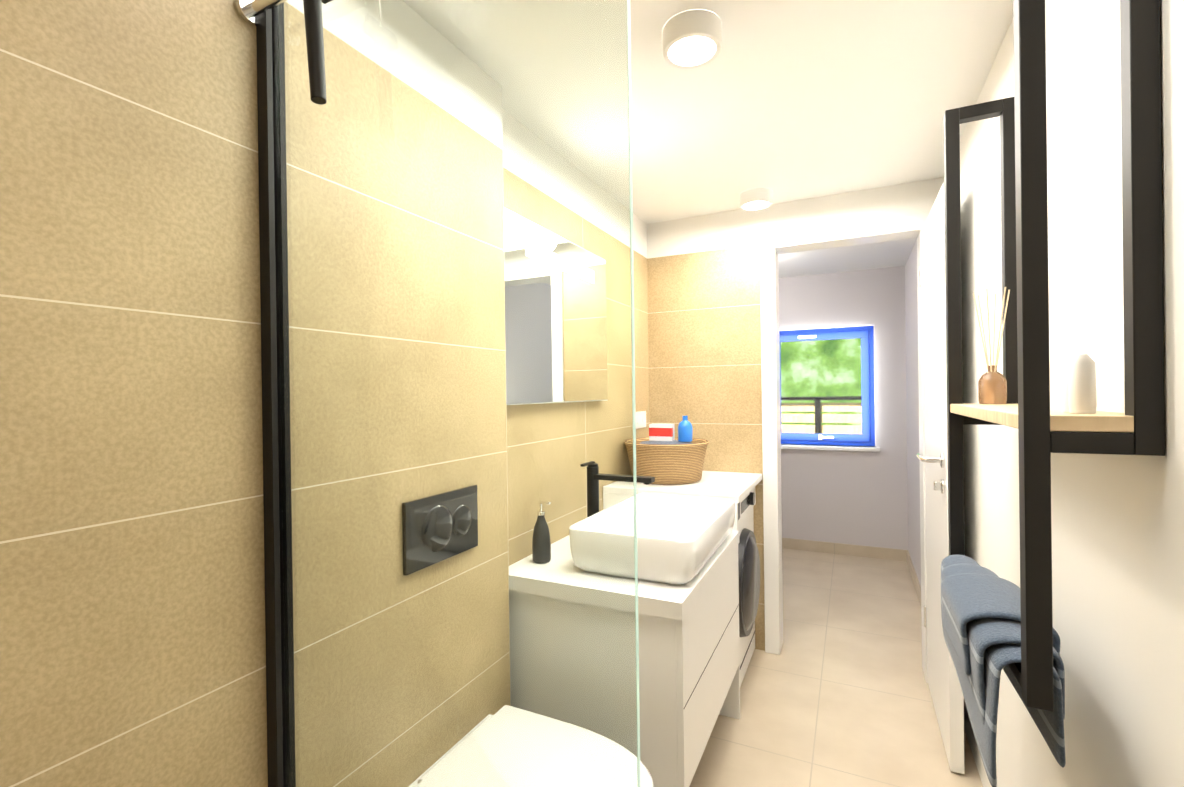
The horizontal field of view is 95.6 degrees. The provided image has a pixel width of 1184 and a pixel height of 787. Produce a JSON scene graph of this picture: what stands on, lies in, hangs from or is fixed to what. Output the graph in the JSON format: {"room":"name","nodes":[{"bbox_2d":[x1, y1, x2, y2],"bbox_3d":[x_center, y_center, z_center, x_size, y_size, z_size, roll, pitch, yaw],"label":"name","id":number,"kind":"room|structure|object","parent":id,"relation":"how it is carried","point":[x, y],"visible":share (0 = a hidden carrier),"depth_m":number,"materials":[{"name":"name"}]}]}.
{"room":"bathroom","nodes":[
{"label":"bathroom","id":0,"kind":"room"},
{"bbox_2d":[0,0,510,786],"bbox_3d":[-0.748,0.203,0.664,0.070,2.220,2.124,-1,0,26],"label":"wall","id":1,"kind":"structure","parent":0,"point":[132,610],"depth_m":0.87,"materials":[{"name":"tile"}]},
{"bbox_2d":[402,485,477,575],"bbox_3d":[-0.368,0.331,1.341,0.018,0.165,0.260,-1,0,26],"label":"flush plate","id":2,"kind":"object","parent":1,"relation":"attached to","point":[410,554],"depth_m":1.31,"materials":[{"name":"black plastic"}]},
{"bbox_2d":[408,705,653,786],"bbox_3d":[-0.124,1.036,1.231,0.536,0.362,0.367,-1,0,26],"label":"toilet","id":3,"kind":"object","parent":1,"relation":"attached to","point":[611,756],"visible":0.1,"depth_m":1.26,"materials":[{"name":"white ceramic"}]},
{"bbox_2d":[502,108,649,565],"bbox_3d":[-0.548,0.198,1.373,0.212,2.220,3.574,-1,0,26],"label":"wall","id":4,"kind":"structure","parent":0,"point":[603,444],"depth_m":2.15,"materials":[{"name":"tile"}]},
{"bbox_2d":[504,207,607,404],"bbox_3d":[-0.117,-0.275,2.019,0.034,0.618,0.780,-1,0,26],"label":"vanity mirror","id":5,"kind":"object","parent":4,"relation":"attached to","point":[568,265],"depth_m":1.93,"materials":[{"name":"silver mirror"}]},
{"bbox_2d":[509,530,739,786],"bbox_3d":[0.145,0.813,1.889,0.592,0.530,0.796,-1,0,26],"label":"bathroom vanity","id":6,"kind":"object","parent":4,"relation":"attached to","point":[689,662],"visible":0.73,"depth_m":1.55,"materials":[{"name":"white paint"}]},
{"bbox_2d":[532,501,550,562],"bbox_3d":[-0.165,0.453,1.765,0.064,0.197,0.061,-1,0,26],"label":"soap dispenser","id":7,"kind":"object","parent":6,"relation":"on","point":[543,544],"depth_m":1.75,"materials":[{"name":"grey"}]},
{"bbox_2d":[580,461,654,516],"bbox_3d":[0.085,0.398,1.913,0.265,0.298,0.115,-1,0,26],"label":"faucet","id":8,"kind":"object","parent":6,"relation":"on","point":[597,475],"visible":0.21,"depth_m":1.96,"materials":[{"name":"black metal"}]},
{"bbox_2d":[569,493,734,584],"bbox_3d":[0.236,0.478,1.855,0.402,0.135,0.650,-1,0,26],"label":"vessel sink","id":9,"kind":"object","parent":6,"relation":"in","point":[681,539],"visible":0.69,"depth_m":1.66,"materials":[{"name":"white ceramic"}]},
{"bbox_2d":[402,0,1012,277],"bbox_3d":[0.317,-0.976,2.125,2.600,0.100,5.800,-1,0,26],"label":"ceiling","id":10,"kind":"structure","parent":0,"point":[788,100],"depth_m":1.65,"materials":[{"name":"white paint"}]},
{"bbox_2d":[662,9,721,68],"bbox_3d":[0.253,-0.895,1.363,0.148,0.056,0.148,-1,0,26],"label":"ceiling light","id":11,"kind":"object","parent":10,"relation":"in","point":[691,38],"visible":1,"depth_m":1.33,"materials":[{"name":"white paint"}]},
{"bbox_2d":[740,188,772,210],"bbox_3d":[0.766,-0.904,2.507,0.148,0.056,0.148,-1,0,26],"label":"ceiling light","id":12,"kind":"object","parent":10,"relation":"in","point":[754,199],"visible":1,"depth_m":2.46,"materials":[{"name":"white paint"}]},
{"bbox_2d":[647,177,943,650],"bbox_3d":[0.562,0.179,2.888,2.250,2.220,0.120,-1,0,26],"label":"wall","id":13,"kind":"structure","parent":0,"point":[704,323],"depth_m":2.76,"materials":[{"name":"tile"}]},
{"bbox_2d":[760,213,929,682],"bbox_3d":[1.218,0.246,2.571,0.753,2.070,0.152,-1,0,26],"label":"door frame","id":14,"kind":"structure","parent":13,"relation":"attached to","point":[773,246],"depth_m":2.64,"materials":[{"name":"white paint"}]},
{"bbox_2d":[916,182,964,773],"bbox_3d":[1.319,0.279,2.098,0.110,1.987,0.624,-1,0,26],"label":"door leaf","id":15,"kind":"structure","parent":13,"relation":"in","point":[947,696],"depth_m":2.00,"materials":[{"name":"white paint"}]},
{"bbox_2d":[689,548,982,786],"bbox_3d":[0.349,1.344,2.130,2.600,0.100,5.800,-1,0,26],"label":"floor","id":16,"kind":"structure","parent":0,"point":[836,692],"depth_m":2.27,"materials":[{"name":"tile"}]},
{"bbox_2d":[235,0,640,786],"bbox_3d":[-0.255,0.290,0.785,0.709,2.030,0.069,-1,0,26],"label":"glass","id":17,"kind":"object","parent":16,"relation":"on","point":[267,18],"visible":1,"depth_m":0.90,"materials":[{"name":"clear glass"}]},
{"bbox_2d":[303,0,332,104],"bbox_3d":[-0.416,-0.565,0.807,0.035,0.256,0.067,-1,0,26],"label":"squeegee","id":18,"kind":"object","parent":17,"relation":"hanging from","point":[314,37],"visible":1,"depth_m":0.80,"materials":[{"name":"black metal"}]},
{"bbox_2d":[603,471,761,719],"bbox_3d":[0.455,0.849,2.530,0.590,0.886,0.624,-1,0,26],"label":"countertop","id":19,"kind":"structure","parent":16,"relation":"on","point":[737,487],"depth_m":2.32,"materials":[{"name":"white paint"}]},
{"bbox_2d":[624,437,708,484],"bbox_3d":[0.352,0.314,2.542,0.400,0.184,0.400,-1,0,26],"label":"wicker basket","id":20,"kind":"object","parent":19,"relation":"on","point":[670,464],"visible":0.75,"depth_m":2.38,"materials":[{"name":"beige wicker"}]},
{"bbox_2d":[639,416,692,443],"bbox_3d":[0.355,0.244,2.540,0.312,0.280,0.308,-1,0,26],"label":"contents","id":21,"kind":"object","parent":20,"relation":"in","point":[661,433],"visible":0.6,"depth_m":2.51,"materials":[{"name":"white"}]},
{"bbox_2d":[738,487,759,686],"bbox_3d":[0.470,0.867,2.532,0.576,0.850,0.593,-1,0,26],"label":"washing machine","id":22,"kind":"object","parent":16,"relation":"on","point":[749,570],"visible":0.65,"depth_m":2.37,"materials":[{"name":"white paint"}]},
{"bbox_2d":[779,266,907,549],"bbox_3d":[1.392,0.164,4.603,2.250,2.220,0.180,-1,0,26],"label":"wall","id":23,"kind":"structure","parent":0,"point":[851,497],"depth_m":4.18,"materials":[{"name":"white paint"}]},
{"bbox_2d":[779,326,879,451],"bbox_3d":[1.843,-0.039,4.350,0.847,0.975,0.180,-1,0,26],"label":"window","id":24,"kind":"structure","parent":23,"relation":"in","point":[865,334],"depth_m":4.27,"materials":[{"name":"blue"}]},
{"bbox_2d":[782,538,904,560],"bbox_3d":[1.386,1.232,4.510,2.196,0.085,0.012,-1,0,26],"label":"baseboard","id":25,"kind":"structure","parent":23,"relation":"attached to","point":[853,550],"depth_m":4.21,"materials":[{"name":"tile"}]},
{"bbox_2d":[905,0,1183,786],"bbox_3d":[1.310,0.172,1.627,0.204,2.220,5.650,-1,0,26],"label":"wall","id":26,"kind":"structure","parent":0,"point":[1117,525],"depth_m":0.93,"materials":[{"name":"white paint"}]},
{"bbox_2d":[905,550,920,605],"bbox_3d":[1.981,1.227,3.233,0.012,0.085,1.710,-1,0,26],"label":"baseboard","id":27,"kind":"structure","parent":26,"relation":"attached to","point":[917,585],"depth_m":3.58,"materials":[{"name":"tile"}]},
{"bbox_2d":[943,0,1164,711],"bbox_3d":[0.832,-0.135,1.044,0.150,1.160,0.690,-1,0,26],"label":"shelf rack","id":28,"kind":"object","parent":26,"relation":"attached to","point":[1038,421],"visible":0.9,"depth_m":0.76,"materials":[{"name":"black metal"}]},
{"bbox_2d":[941,555,1065,786],"bbox_3d":[0.784,0.494,1.067,0.140,0.245,0.577,-1,0,26],"label":"hanging towel","id":29,"kind":"object","parent":28,"relation":"hanging from","point":[981,614],"visible":0.83,"depth_m":0.92,"materials":[{"name":"grey fabric"}]},
{"bbox_2d":[973,287,1096,412],"bbox_3d":[0.848,-0.108,1.061,0.073,0.270,0.595,-1,0,26],"label":"contents","id":30,"kind":"object","parent":28,"relation":"on","point":[1079,394],"visible":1,"depth_m":0.85,"materials":[{"name":"white"}]},
{"label":"outside","id":31,"kind":"structure","parent":0,"visible":0},
{"bbox_3d":[3.767,1.285,7.586,14.000,0.100,7.000,-1,0,26],"label":"ground","id":32,"kind":"structure","parent":31,"visible":0},
{"bbox_2d":[781,338,861,424],"bbox_3d":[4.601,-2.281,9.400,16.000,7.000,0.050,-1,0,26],"label":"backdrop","id":33,"kind":"object","parent":32,"relation":"on","point":[792,367],"depth_m":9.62,"materials":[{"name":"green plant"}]},
{"bbox_2d":[781,396,861,433],"bbox_3d":[2.784,0.643,5.572,7.000,1.220,0.730,-1,0,26],"label":"fence","id":34,"kind":"object","parent":32,"relation":"on","point":[817,419],"depth_m":6.01,"materials":[{"name":"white wood"}]}
]}

